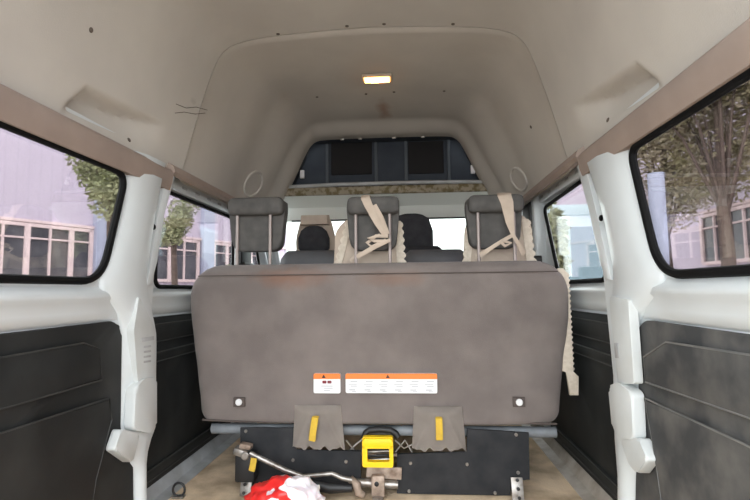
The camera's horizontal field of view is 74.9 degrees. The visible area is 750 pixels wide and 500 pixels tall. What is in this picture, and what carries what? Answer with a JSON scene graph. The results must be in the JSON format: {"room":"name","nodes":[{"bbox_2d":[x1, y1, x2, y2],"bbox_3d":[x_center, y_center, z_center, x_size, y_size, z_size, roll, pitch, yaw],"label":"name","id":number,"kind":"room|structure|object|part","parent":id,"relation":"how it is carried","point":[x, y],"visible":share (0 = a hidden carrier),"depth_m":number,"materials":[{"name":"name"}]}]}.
{"room":"vehicle interior","nodes":[
{"label":"vehicle interior","id":0,"kind":"room"},
{"bbox_2d":[0,107,280,499],"bbox_3d":[-0.908,0.340,2.184,0.124,1.568,3.667,-1,-5,4],"label":"frame","id":1,"kind":"structure","parent":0,"point":[128,275],"depth_m":1.77,"materials":[{"name":"white paint"}]},
{"bbox_2d":[0,121,126,284],"bbox_3d":[-0.960,-0.135,1.138,0.025,0.420,1.295,-1,-5,4],"label":"window","id":2,"kind":"structure","parent":1,"relation":"in","point":[4,278],"depth_m":1.53,"materials":[{"name":"black rubber"}]},
{"bbox_2d":[0,321,132,499],"bbox_3d":[-0.940,0.640,1.103,0.026,0.884,1.483,-1,-5,4],"label":"panel","id":3,"kind":"object","parent":1,"relation":"attached to","point":[60,387],"visible":0.86,"depth_m":1.43,"materials":[{"name":"black plastic"}]},
{"bbox_2d":[0,84,173,189],"bbox_3d":[-0.939,-0.369,1.249,0.043,0.090,1.690,-1,-5,4],"label":"trim","id":4,"kind":"structure","parent":1,"relation":"attached to","point":[17,110],"depth_m":1.47,"materials":[{"name":"beige plastic"}]},
{"bbox_2d":[106,297,156,461],"bbox_3d":[-0.872,0.463,1.784,0.038,0.578,0.265,-1,-5,4],"label":"cover","id":5,"kind":"object","parent":1,"relation":"attached to","point":[140,415],"visible":0.99,"depth_m":1.78,"materials":[{"name":"white plastic"}]},
{"bbox_3d":[-0.875,0.347,1.845,0.027,0.336,0.163,-1,-5,4],"label":"plate","id":6,"kind":"part","parent":5,"relation":"part of","materials":[{"name":"white plastic"}]},
{"bbox_2d":[147,313,230,487],"bbox_3d":[-0.921,0.674,2.475,0.029,0.705,1.100,-1,-5,4],"label":"panel","id":7,"kind":"object","parent":1,"relation":"attached to","point":[180,431],"visible":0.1,"depth_m":2.29,"materials":[{"name":"black plastic"}]},
{"bbox_2d":[147,422,239,499],"bbox_3d":[-0.886,1.060,2.502,0.086,0.058,1.580,-1,-5,4],"label":"trim","id":8,"kind":"structure","parent":1,"relation":"attached to","point":[189,468],"depth_m":2.37,"materials":[{"name":"grey metal"}]},
{"bbox_2d":[154,191,233,288],"bbox_3d":[-0.933,-0.020,2.631,0.020,0.459,0.963,-1,-5,4],"label":"window","id":9,"kind":"structure","parent":1,"relation":"in","point":[159,286],"depth_m":2.43,"materials":[{"name":"black rubber"}]},
{"bbox_2d":[167,163,234,201],"bbox_3d":[-0.864,-0.307,2.749,0.114,0.080,1.308,-1,-5,4],"label":"trim","id":10,"kind":"structure","parent":1,"relation":"attached to","point":[179,173],"depth_m":2.34,"materials":[{"name":"beige plastic"}]},
{"bbox_2d":[256,252,259,264],"bbox_3d":[-0.868,0.090,3.528,0.020,0.466,0.409,-1,-5,4],"label":"window","id":11,"kind":"structure","parent":1,"relation":"in","point":[257,253],"depth_m":3.60,"materials":[{"name":"black rubber"}]},
{"bbox_2d":[0,0,749,205],"bbox_3d":[-0.046,-0.697,1.921,1.826,0.726,3.140,-1,-5,4],"label":"ceiling","id":12,"kind":"structure","parent":0,"point":[234,95],"depth_m":2.12,"materials":[{"name":"fabric"}]},
{"bbox_2d":[361,73,391,82],"bbox_3d":[0.011,-0.934,2.683,0.165,0.034,0.080,-1,-5,4],"label":"recessed light","id":13,"kind":"object","parent":12,"relation":"in","point":[380,77],"visible":1,"depth_m":2.66,"materials":[{"name":"beige plastic"}]},
{"bbox_2d":[288,136,482,188],"bbox_3d":[0.069,-0.627,3.533,1.440,0.400,0.207,-1,-5,4],"label":"compartment","id":14,"kind":"object","parent":12,"relation":"attached to","point":[421,160],"visible":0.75,"depth_m":3.60,"materials":[{"name":"blue plastic"}]},
{"bbox_3d":[-0.557,-0.619,3.609,0.180,0.380,0.144,-1,-5,4],"label":"panel","id":15,"kind":"part","parent":14,"relation":"part of","materials":[{"name":"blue plastic"}]},
{"bbox_3d":[0.069,-0.814,3.580,1.120,0.020,0.144,-1,-5,4],"label":"roof panel","id":16,"kind":"part","parent":14,"relation":"part of","materials":[{"name":"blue plastic"}]},
{"bbox_2d":[288,180,482,188],"bbox_3d":[0.071,-0.450,3.519,1.440,0.046,0.207,-1,-5,4],"label":"tray","id":17,"kind":"object","parent":14,"relation":"on","point":[417,182],"depth_m":3.42,"materials":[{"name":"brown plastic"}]},
{"bbox_2d":[168,423,582,499],"bbox_3d":[-0.009,1.061,2.026,1.930,0.040,3.640,-1,-5,4],"label":"floor","id":18,"kind":"structure","parent":0,"point":[216,481],"depth_m":2.21,"materials":[{"name":"beige wood"}]},
{"bbox_2d":[172,482,185,498],"bbox_3d":[-0.837,1.023,2.092,0.062,0.066,0.030,-1,-5,4],"label":"ring","id":19,"kind":"object","parent":18,"relation":"on","point":[175,496],"visible":1,"depth_m":2.09,"materials":[{"name":"black plastic"}]},
{"bbox_3d":[-0.837,1.051,2.090,0.050,0.008,0.030,-1,-5,4],"label":"ring plate","id":20,"kind":"part","parent":19,"relation":"part of","materials":[{"name":"metal"}]},
{"bbox_2d":[244,475,325,499],"bbox_3d":[-0.354,0.953,1.902,0.323,0.162,0.220,-1,-5,4],"label":"plastic bag","id":21,"kind":"object","parent":18,"relation":"on","point":[279,487],"visible":1,"depth_m":1.86,"materials":[{"name":"red plastic"}]},
{"bbox_3d":[-0.330,0.910,1.865,0.071,0.064,0.028,0,-5,-7],"label":"bag handle","id":22,"kind":"part","parent":21,"relation":"part of","materials":[{"name":"white plastic"}]},
{"bbox_2d":[280,250,334,423],"bbox_3d":[-0.363,0.564,2.973,0.392,1.104,0.350,-1,-5,4],"label":"passenger seat","id":23,"kind":"object","parent":18,"relation":"on","point":[306,256],"visible":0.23,"depth_m":2.85,"materials":[{"name":"grey fabric"}]},
{"bbox_3d":[-0.372,0.359,2.892,0.392,0.709,0.155,-1,-5,4],"label":"backrest","id":24,"kind":"part","parent":23,"relation":"part of","materials":[{"name":"grey fabric"}]},
{"bbox_2d":[296,215,334,250],"bbox_3d":[-0.403,0.455,3.387,0.466,1.391,0.350,-1,-5,4],"label":"passenger seat","id":25,"kind":"object","parent":18,"relation":"on","point":[315,232],"visible":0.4,"depth_m":3.31,"materials":[{"name":"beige fabric"}]},
{"bbox_2d":[191,194,567,499],"bbox_3d":[0.014,0.417,2.385,1.710,1.326,0.707,-1,-5,4],"label":"seat","id":26,"kind":"object","parent":18,"relation":"on","point":[333,351],"visible":1,"depth_m":2.13,"materials":[{"name":"grey fabric"}]},
{"bbox_3d":[-0.650,-0.046,2.311,0.015,0.294,0.015,-1,-5,4],"label":"post","id":27,"kind":"part","parent":26,"relation":"part of","materials":[{"name":"silver metal"}]},
{"bbox_3d":[-0.492,-0.048,2.300,0.015,0.294,0.015,-1,-5,4],"label":"post","id":28,"kind":"part","parent":26,"relation":"part of","materials":[{"name":"silver metal"}]},
{"bbox_3d":[-0.311,0.902,2.041,0.437,0.123,0.021,-1,-5,4],"label":"release rod","id":29,"kind":"part","parent":26,"relation":"part of","materials":[{"name":"metal"}]},
{"bbox_3d":[-0.089,-0.051,2.271,0.015,0.286,0.015,-1,-5,4],"label":"post","id":30,"kind":"part","parent":26,"relation":"part of","materials":[{"name":"silver metal"}]},
{"bbox_2d":[334,195,405,262],"bbox_3d":[-0.034,-0.070,2.300,0.365,0.367,0.172,-1,-5,4],"label":"belt","id":31,"kind":"object","parent":26,"relation":"attached to","point":[344,252],"visible":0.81,"depth_m":2.35,"materials":[{"name":"beige fabric"}]},
{"bbox_3d":[0.012,0.851,2.072,0.130,0.124,0.030,-1,-5,4],"label":"latch frame","id":32,"kind":"part","parent":26,"relation":"part of","materials":[{"name":"yellow plastic"}]},
{"bbox_3d":[-0.016,0.892,2.131,0.249,0.017,0.014,-1,-5,4],"label":"cross rod","id":33,"kind":"part","parent":26,"relation":"part of","materials":[{"name":"metal"}]},
{"bbox_3d":[0.002,0.411,2.217,1.710,0.705,0.166,-1,-5,4],"label":"backrest","id":34,"kind":"part","parent":26,"relation":"part of","materials":[{"name":"grey fabric"}]},
{"bbox_3d":[0.039,0.949,2.092,0.152,0.058,0.015,-1,-5,4],"label":"crank plate","id":35,"kind":"part","parent":26,"relation":"part of","materials":[{"name":"metal"}]},
{"bbox_3d":[0.068,-0.054,2.260,0.015,0.286,0.015,-1,-5,4],"label":"post","id":36,"kind":"part","parent":26,"relation":"part of","materials":[{"name":"silver metal"}]},
{"bbox_3d":[0.471,-0.059,2.231,0.015,0.284,0.015,-1,-5,4],"label":"post","id":37,"kind":"part","parent":26,"relation":"part of","materials":[{"name":"silver metal"}]},
{"bbox_3d":[0.631,-0.062,2.220,0.015,0.284,0.015,-1,-5,4],"label":"post","id":38,"kind":"part","parent":26,"relation":"part of","materials":[{"name":"silver metal"}]},
{"bbox_2d":[462,193,578,394],"bbox_3d":[0.643,0.188,2.231,0.478,0.898,0.172,-1,-5,4],"label":"belt","id":39,"kind":"object","parent":26,"relation":"attached to","point":[524,245],"visible":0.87,"depth_m":2.19,"materials":[{"name":"beige fabric"}]},
{"bbox_2d":[399,213,440,253],"bbox_3d":[0.257,0.451,3.340,0.466,1.376,0.350,-1,-5,4],"label":"passenger seat","id":40,"kind":"object","parent":18,"relation":"on","point":[417,228],"visible":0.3,"depth_m":3.24,"materials":[{"name":"black fabric"}]},
{"bbox_3d":[0.249,0.356,3.250,0.466,0.760,0.155,-1,-5,4],"label":"backrest","id":41,"kind":"part","parent":40,"relation":"part of","materials":[{"name":"black fabric"}]},
{"bbox_2d":[404,249,463,261],"bbox_3d":[0.364,0.555,2.921,0.413,1.098,0.350,-1,-5,4],"label":"passenger seat","id":42,"kind":"object","parent":18,"relation":"on","point":[429,255],"visible":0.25,"depth_m":2.80,"materials":[{"name":"grey fabric"}]},
{"bbox_2d":[284,183,487,221],"bbox_3d":[0.094,0.369,3.657,1.720,1.606,0.575,-1,-5,4],"label":"wall","id":43,"kind":"structure","parent":0,"point":[425,194],"depth_m":3.46,"materials":[{"name":"beige plastic"},{"name":"glass"}]},
{"bbox_2d":[289,207,346,221],"bbox_3d":[-0.340,-0.272,3.628,0.600,0.113,0.065,-1,-5,4],"label":"sun visor","id":44,"kind":"object","parent":43,"relation":"attached to","point":[337,213],"visible":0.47,"depth_m":3.62,"materials":[{"name":"white plastic"}]},
{"bbox_2d":[399,205,464,218],"bbox_3d":[0.438,-0.285,3.573,0.600,0.113,0.065,-1,-5,4],"label":"sun visor","id":45,"kind":"object","parent":43,"relation":"attached to","point":[430,211],"visible":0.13,"depth_m":3.57,"materials":[{"name":"white plastic"}]},
{"bbox_2d":[522,82,749,499],"bbox_3d":[0.879,0.289,2.060,0.124,1.525,3.667,-1,-5,4],"label":"frame","id":46,"kind":"structure","parent":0,"point":[630,271],"depth_m":1.54,"materials":[{"name":"white paint"}]},
{"bbox_2d":[523,146,584,202],"bbox_3d":[0.891,-0.339,2.595,0.114,0.080,1.368,-1,-5,4],"label":"trim","id":47,"kind":"structure","parent":46,"relation":"attached to","point":[571,162],"depth_m":2.22,"materials":[{"name":"beige plastic"}]},
{"bbox_2d":[522,424,612,499],"bbox_3d":[0.925,1.030,2.374,0.086,0.058,1.580,-1,-5,4],"label":"trim","id":48,"kind":"structure","parent":46,"relation":"attached to","point":[587,488],"depth_m":2.28,"materials":[{"name":"metal"}]},
{"bbox_2d":[543,180,603,283],"bbox_3d":[0.945,-0.073,2.371,0.020,0.474,0.852,-1,-5,4],"label":"window","id":49,"kind":"structure","parent":46,"relation":"in","point":[591,280],"depth_m":2.55,"materials":[{"name":"black rubber"}]},
{"bbox_2d":[551,310,617,499],"bbox_3d":[0.934,0.633,2.215,0.029,0.707,1.040,-1,-5,4],"label":"panel","id":50,"kind":"object","parent":46,"relation":"attached to","point":[585,430],"visible":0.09,"depth_m":2.09,"materials":[{"name":"black plastic"}]},
{"bbox_2d":[609,296,655,472],"bbox_3d":[0.779,0.400,1.501,0.038,0.512,0.234,-1,-5,4],"label":"cover","id":51,"kind":"object","parent":46,"relation":"attached to","point":[627,404],"visible":0.98,"depth_m":1.48,"materials":[{"name":"white plastic"}]},
{"bbox_3d":[0.785,0.285,1.536,0.027,0.277,0.150,-1,-5,4],"label":"plate","id":52,"kind":"part","parent":51,"relation":"part of","materials":[{"name":"white plastic"}]},
{"bbox_2d":[577,18,749,175],"bbox_3d":[0.753,-0.400,1.100,0.043,0.090,1.630,-1,-5,4],"label":"trim","id":53,"kind":"structure","parent":46,"relation":"attached to","point":[729,58],"depth_m":1.19,"materials":[{"name":"beige plastic"}]},
{"bbox_2d":[629,68,749,278],"bbox_3d":[0.763,-0.164,0.947,0.025,0.425,1.156,-1,-5,4],"label":"window","id":54,"kind":"structure","parent":46,"relation":"in","point":[744,269],"depth_m":1.27,"materials":[{"name":"black rubber"}]},
{"bbox_2d":[635,321,749,499],"bbox_3d":[0.763,0.554,0.916,0.026,0.780,1.340,-1,-5,4],"label":"panel","id":55,"kind":"object","parent":46,"relation":"attached to","point":[695,387],"visible":0.85,"depth_m":1.17,"materials":[{"name":"black plastic"}]},
{"label":"outside","id":56,"kind":"structure","parent":0,"visible":0},
{"bbox_3d":[0.562,2.352,9.826,80.000,0.100,80.000,-1,-5,4],"label":"floor","id":57,"kind":"structure","parent":56,"visible":0},
{"bbox_2d":[65,154,118,234],"bbox_3d":[-4.590,0.013,8.352,1.517,4.436,1.429,-2,-5,21],"label":"tree","id":58,"kind":"object","parent":57,"relation":"on","point":[106,194],"visible":0.3,"depth_m":8.02,"materials":[{"name":"green plant"}]},
{"bbox_2d":[0,128,287,284],"bbox_3d":[-11.197,-0.781,17.459,5.390,7.660,19.194,-3,-5,29],"label":"building","id":59,"kind":"structure","parent":57,"relation":"on","point":[48,227],"depth_m":15.04,"materials":[{"name":"purple"}]},
{"bbox_3d":[-10.439,-0.019,13.673,0.050,1.600,4.972,-3,-5,29],"label":"pane","id":60,"kind":"part","parent":59,"relation":"part of","materials":[{"name":"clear glass"}]},
{"bbox_3d":[-8.896,-0.822,16.297,0.240,7.500,0.850,-3,-5,29],"label":"corner post","id":61,"kind":"part","parent":59,"relation":"part of","materials":[{"name":"white"}]},
{"bbox_3d":[-7.603,0.367,18.719,0.050,1.600,1.989,-3,-5,29],"label":"pane","id":62,"kind":"part","parent":59,"relation":"part of","materials":[{"name":"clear glass"}]},
{"bbox_3d":[-6.827,-0.541,19.978,0.240,7.500,0.550,-3,-5,29],"label":"corner post","id":63,"kind":"part","parent":59,"relation":"part of","materials":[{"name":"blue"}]},
{"bbox_3d":[-5.834,0.608,21.867,0.050,1.600,3.591,-3,-5,29],"label":"pane","id":64,"kind":"part","parent":59,"relation":"part of","materials":[{"name":"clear glass"}]},
{"bbox_2d":[160,198,200,284],"bbox_3d":[-4.685,0.570,11.323,1.059,3.818,1.018,-3,-5,25],"label":"tree","id":65,"kind":"object","parent":57,"relation":"on","point":[173,231],"visible":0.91,"depth_m":11.32,"materials":[{"name":"green plant"}]},
{"bbox_2d":[547,202,572,273],"bbox_3d":[1.703,0.629,4.845,0.538,2.500,0.493,-2,-5,21],"label":"tree","id":66,"kind":"object","parent":57,"relation":"on","point":[559,227],"visible":0.16,"depth_m":4.77,"materials":[{"name":"green plant"}]},
{"bbox_2d":[547,204,602,279],"bbox_3d":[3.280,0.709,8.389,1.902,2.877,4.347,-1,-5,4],"label":"building","id":67,"kind":"structure","parent":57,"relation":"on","point":[582,247],"depth_m":7.18,"materials":[{"name":"grey paint"}]},
{"bbox_2d":[556,100,749,268],"bbox_3d":[12.360,-1.877,10.371,5.300,8.160,38.305,-1,-5,3],"label":"building","id":68,"kind":"structure","parent":57,"relation":"on","point":[697,246],"depth_m":15.01,"materials":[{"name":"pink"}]},
{"bbox_3d":[9.969,-0.551,12.253,0.050,1.480,5.700,-1,-5,3],"label":"pane","id":69,"kind":"part","parent":68,"relation":"part of","materials":[{"name":"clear glass"}]},
{"bbox_2d":[647,172,669,264],"bbox_3d":[2.758,0.548,4.686,0.400,2.600,0.400,-1,-5,4],"label":"lamp post","id":70,"kind":"object","parent":57,"relation":"on","point":[655,180],"visible":0.1,"depth_m":4.70,"materials":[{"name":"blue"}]},
{"bbox_2d":[637,123,712,266],"bbox_3d":[8.370,-1.525,14.145,2.678,8.174,2.616,-1,-5,4],"label":"tree","id":71,"kind":"object","parent":57,"relation":"on","point":[657,153],"visible":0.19,"depth_m":13.68,"materials":[{"name":"green plant"}]},
{"bbox_2d":[650,80,749,265],"bbox_3d":[6.331,-1.641,9.172,4.056,7.630,3.831,-3,-5,23],"label":"tree","id":72,"kind":"object","parent":57,"relation":"on","point":[718,171],"visible":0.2,"depth_m":9.27,"materials":[{"name":"green plant"}]}
]}

